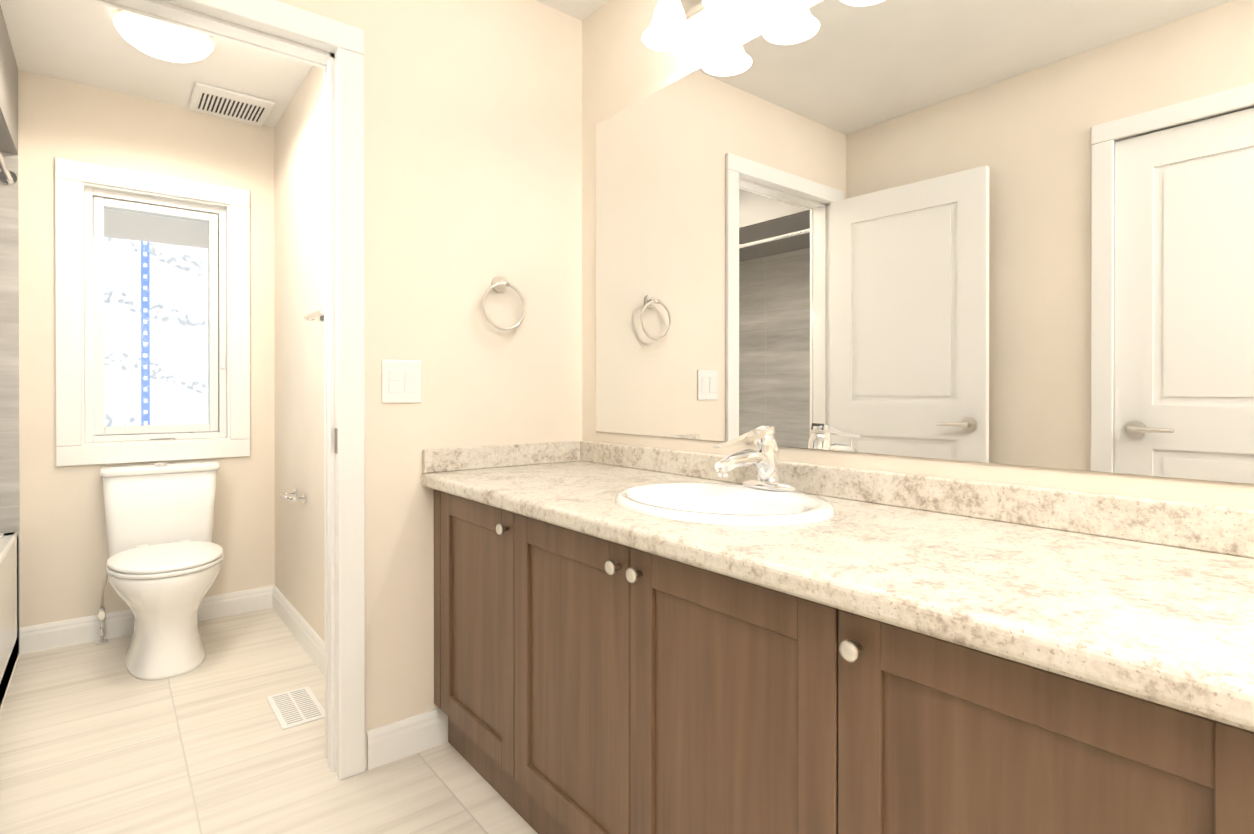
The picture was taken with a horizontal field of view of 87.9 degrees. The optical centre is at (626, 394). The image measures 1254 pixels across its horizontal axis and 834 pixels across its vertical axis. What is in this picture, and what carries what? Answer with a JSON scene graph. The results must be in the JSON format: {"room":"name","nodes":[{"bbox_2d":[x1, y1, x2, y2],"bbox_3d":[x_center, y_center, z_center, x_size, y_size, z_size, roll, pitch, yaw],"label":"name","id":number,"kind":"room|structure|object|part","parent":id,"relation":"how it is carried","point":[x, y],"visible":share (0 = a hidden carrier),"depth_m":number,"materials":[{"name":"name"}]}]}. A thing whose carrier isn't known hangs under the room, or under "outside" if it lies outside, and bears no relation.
{"room":"bathroom","nodes":[
{"label":"bathroom","id":0,"kind":"room"},
{"bbox_2d":[0,5,17,154],"bbox_3d":[-2.278,-1.145,1.785,0.765,0.350,1.580,0,0,-39],"label":"ceiling bulkhead","id":1,"kind":"object","parent":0,"point":[8,104],"visible":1,"depth_m":2.41,"materials":[{"name":"paint"}]},
{"bbox_2d":[18,70,274,626],"bbox_3d":[-2.481,-0.133,2.779,1.945,2.380,0.200,0,0,-39],"label":"wall","id":2,"kind":"structure","parent":0,"point":[50,491],"depth_m":2.73,"materials":[{"name":"paint"}]},
{"bbox_2d":[0,152,19,653],"bbox_3d":[-2.775,0.043,2.410,0.765,2.030,0.010,0,0,-39],"label":"wall tile","id":3,"kind":"structure","parent":2,"relation":"attached to","point":[9,377],"depth_m":2.63,"materials":[{"name":"grey tile"}]},
{"bbox_2d":[0,151,17,184],"bbox_3d":[-2.003,-0.871,2.006,0.056,0.056,1.578,0,0,-39],"label":"shower rod","id":4,"kind":"object","parent":3,"relation":"attached to","point":[7,177],"visible":1,"depth_m":2.59,"materials":[{"name":"silver metal"}]},
{"bbox_2d":[20,585,274,653],"bbox_3d":[-2.112,1.004,2.941,0.930,0.105,0.014,0,0,-39],"label":"baseboard","id":5,"kind":"structure","parent":2,"relation":"attached to","point":[39,637],"depth_m":2.83,"materials":[{"name":"white wood"}]},
{"bbox_2d":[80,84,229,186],"bbox_3d":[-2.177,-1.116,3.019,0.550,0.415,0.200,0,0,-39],"label":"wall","id":6,"kind":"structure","parent":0,"point":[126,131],"depth_m":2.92,"materials":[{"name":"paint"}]},
{"bbox_2d":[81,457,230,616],"bbox_3d":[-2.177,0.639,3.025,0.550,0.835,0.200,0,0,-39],"label":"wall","id":7,"kind":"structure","parent":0,"point":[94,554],"depth_m":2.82,"materials":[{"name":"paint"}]},
{"bbox_2d":[55,157,249,466],"bbox_3d":[-2.132,-0.344,2.965,0.710,1.290,0.094,0,0,-39],"label":"window frame","id":8,"kind":"structure","parent":7,"relation":"attached to","point":[73,179],"depth_m":2.86,"materials":[{"name":"white wood"}]},
{"bbox_2d":[84,187,225,442],"bbox_3d":[-2.161,-0.344,3.002,0.526,1.106,0.100,0,0,-39],"label":"window","id":9,"kind":"structure","parent":8,"relation":"attached to","point":[97,202],"depth_m":2.97,"materials":[{"name":"white plastic"}]},
{"bbox_3d":[-2.168,-0.344,3.010,0.400,0.980,0.006,0,0,-39],"label":"glass","id":10,"kind":"part","parent":9,"relation":"part of","materials":[{"name":"clear glass"}]},
{"bbox_2d":[0,608,537,833],"bbox_3d":[-0.710,1.112,1.100,2.610,0.100,5.040,0,0,-39],"label":"floor","id":11,"kind":"structure","parent":0,"point":[96,739],"depth_m":1.88,"materials":[{"name":"beige tile"}]},
{"bbox_2d":[0,532,18,709],"bbox_3d":[-2.278,0.810,1.792,0.761,0.500,1.576,0,0,-39],"label":"bathtub","id":12,"kind":"object","parent":11,"relation":"on","point":[9,603],"visible":1,"depth_m":2.39,"materials":[{"name":"white plastic"}]},
{"bbox_2d":[95,460,223,680],"bbox_3d":[-1.892,0.680,2.652,0.437,0.754,0.711,0,0,-39],"label":"toilet","id":13,"kind":"object","parent":11,"relation":"on","point":[164,561],"visible":1,"depth_m":2.60,"materials":[{"name":"white ceramic"}]},
{"bbox_2d":[266,686,324,729],"bbox_3d":[-1.118,1.055,2.199,0.135,0.006,0.275,0,0,-39],"label":"floor vent","id":14,"kind":"object","parent":11,"relation":"in","point":[295,707],"visible":0.92,"depth_m":2.19,"materials":[{"name":"white plastic"}]},
{"bbox_2d":[434,490,1253,833],"bbox_3d":[0.335,0.669,1.230,0.572,0.786,2.298,0,0,-39],"label":"bathroom vanity","id":15,"kind":"object","parent":11,"relation":"on","point":[759,638],"depth_m":1.01,"materials":[{"name":"brown wood"}]},
{"bbox_3d":[-0.418,0.611,1.750,0.047,0.648,0.444,0,0,-39],"label":"door","id":16,"kind":"part","parent":15,"relation":"part of","materials":[{"name":"brown wood"}]},
{"bbox_3d":[-0.139,0.612,1.401,0.047,0.648,0.444,0,0,-39],"label":"door","id":17,"kind":"part","parent":15,"relation":"part of","materials":[{"name":"brown wood"}]},
{"bbox_3d":[0.141,0.614,1.052,0.047,0.648,0.444,0,0,-39],"label":"door","id":18,"kind":"part","parent":15,"relation":"part of","materials":[{"name":"brown wood"}]},
{"bbox_2d":[421,462,1253,741],"bbox_3d":[0.333,0.257,1.221,0.584,0.039,2.308,0,0,-39],"label":"countertop","id":19,"kind":"structure","parent":15,"relation":"on","point":[1151,625],"depth_m":0.85,"materials":[{"name":"beige stone"}]},
{"bbox_2d":[569,474,884,537],"bbox_3d":[0.199,0.296,1.402,0.416,0.153,0.503,0,0,-39],"label":"sink","id":20,"kind":"object","parent":19,"relation":"in","point":[705,501],"depth_m":1.45,"materials":[{"name":"white ceramic"}]},
{"bbox_2d":[709,426,808,489],"bbox_3d":[0.278,0.184,1.483,0.213,0.220,0.156,0,0,-39],"label":"faucet","id":21,"kind":"object","parent":19,"relation":"on","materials":[{"name":"silver metal"}]},
{"bbox_3d":[0.420,0.615,0.703,0.047,0.648,0.444,0,0,-39],"label":"door","id":22,"kind":"part","parent":15,"relation":"part of","materials":[{"name":"brown wood"}]},
{"bbox_2d":[274,65,324,641],"bbox_3d":[-1.206,-0.133,2.646,0.120,2.380,1.600,0,0,-39],"label":"wall","id":23,"kind":"structure","parent":0,"point":[298,337],"depth_m":2.79,"materials":[{"name":"paint"}]},
{"bbox_2d":[280,489,306,503],"bbox_3d":[-1.429,0.437,2.777,0.064,0.044,0.214,0,0,-39],"label":"toilet paper holder","id":24,"kind":"object","parent":23,"relation":"attached to","point":[287,495],"visible":1,"depth_m":2.73,"materials":[{"name":"silver metal"}]},
{"bbox_2d":[272,586,324,675],"bbox_3d":[-1.259,1.005,2.607,0.014,0.105,1.600,0,0,-39],"label":"baseboard","id":25,"kind":"structure","parent":23,"relation":"attached to","point":[308,638],"depth_m":2.76,"materials":[{"name":"white wood"}]},
{"bbox_2d":[304,308,323,324],"bbox_3d":[-1.014,-0.286,2.248,0.073,0.048,0.548,0,0,-39],"label":"rail","id":26,"kind":"object","parent":23,"relation":"attached to","point":[318,315],"visible":0.31,"depth_m":2.37,"materials":[{"name":"silver metal"}]},
{"bbox_2d":[0,0,607,126],"bbox_3d":[-0.710,-1.368,1.092,2.610,0.100,5.040,0,0,-39],"label":"ceiling","id":27,"kind":"structure","parent":0,"point":[84,42],"depth_m":2.58,"materials":[{"name":"paint"}]},
{"bbox_2d":[112,8,214,62],"bbox_3d":[-1.653,-1.268,2.328,0.300,0.105,0.308,0,0,-39],"label":"light","id":28,"kind":"object","parent":27,"relation":"attached to","point":[161,40],"visible":0.83,"depth_m":2.27,"materials":[{"name":"frosted white glass"}]},
{"bbox_2d":[188,82,274,125],"bbox_3d":[-1.804,-1.313,2.964,0.300,0.019,0.320,0,0,-39],"label":"ceiling vent","id":29,"kind":"object","parent":27,"relation":"in","point":[225,103],"visible":1,"depth_m":2.93,"materials":[{"name":"white plastic"}]},
{"bbox_2d":[276,0,581,767],"bbox_3d":[-0.804,-0.130,1.866,1.555,2.380,0.120,0,0,-39],"label":"wall","id":30,"kind":"structure","parent":0,"point":[473,142],"depth_m":2.00,"materials":[{"name":"paint"}]},
{"bbox_2d":[90,0,364,779],"bbox_3d":[-1.117,0.021,1.617,0.855,2.080,0.157,0,0,-39],"label":"door frame","id":31,"kind":"structure","parent":30,"relation":"attached to","point":[351,380],"depth_m":1.80,"materials":[{"name":"white wood"}]},
{"bbox_3d":[-1.117,0.046,1.617,0.755,2.030,0.124,0,0,-39],"label":"toilet room door jamb","id":32,"kind":"part","parent":31,"relation":"part of","materials":[{"name":"white wood"}]},
{"bbox_2d":[382,360,420,402],"bbox_3d":[-0.657,-0.037,1.900,0.116,0.125,0.010,0,0,-39],"label":"switch plate","id":33,"kind":"object","parent":30,"relation":"attached to","point":[401,381],"visible":1,"depth_m":1.90,"materials":[{"name":"white plastic"}]},
{"bbox_2d":[367,708,447,769],"bbox_3d":[-0.445,1.007,2.071,0.741,0.105,0.014,0,0,-39],"label":"baseboard","id":34,"kind":"structure","parent":30,"relation":"attached to","point":[394,741],"depth_m":1.90,"materials":[{"name":"white wood"}]},
{"bbox_2d":[422,441,580,473],"bbox_3d":[-0.387,0.199,2.109,0.560,0.071,0.020,0,0,-39],"label":"backsplash","id":35,"kind":"structure","parent":30,"relation":"attached to","point":[461,458],"depth_m":2.08,"materials":[{"name":"beige stone"}]},
{"bbox_2d":[482,276,525,330],"bbox_3d":[-0.400,-0.292,2.081,0.155,0.180,0.047,0,0,-39],"label":"towel ring","id":36,"kind":"object","parent":30,"relation":"attached to","point":[500,284],"visible":1,"depth_m":2.08,"materials":[{"name":"silver metal"}]},
{"bbox_2d":[577,441,1253,557],"bbox_3d":[0.554,0.201,1.396,0.020,0.071,2.308,0,0,-39],"label":"backsplash","id":37,"kind":"structure","parent":30,"relation":"attached to","point":[1219,529],"depth_m":1.18,"materials":[{"name":"beige stone"}]},
{"bbox_2d":[582,0,822,454],"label":"wall","id":38,"kind":"structure","parent":0,"point":[624,66],"depth_m":2.12,"materials":[{"name":"paint"}]},
{"bbox_2d":[642,0,760,51],"bbox_3d":[0.347,-1.081,1.512,0.193,0.225,0.860,0,0,-39],"label":"vanity light","id":39,"kind":"object","parent":38,"relation":"attached to","point":[669,29],"visible":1,"depth_m":1.77,"materials":[{"name":"white glass"}]},
{"bbox_2d":[596,0,1253,483],"bbox_3d":[0.421,-0.396,1.573,0.005,1.050,1.683,0,0,-39],"label":"vanity mirror","id":40,"kind":"object","parent":38,"relation":"attached to","point":[1016,232],"visible":1,"depth_m":1.29,"materials":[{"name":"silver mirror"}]},
{"bbox_2d":[778,446,1253,508],"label":"wall","id":41,"kind":"structure","parent":0,"point":[1220,493],"depth_m":1.17,"materials":[{"name":"paint"}]},
{"label":"outside","id":42,"kind":"structure","parent":0,"visible":0},
{"bbox_2d":[93,209,207,435],"bbox_3d":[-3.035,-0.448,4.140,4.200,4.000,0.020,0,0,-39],"label":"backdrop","id":43,"kind":"structure","parent":42,"point":[128,317],"depth_m":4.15,"materials":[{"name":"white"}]}
]}

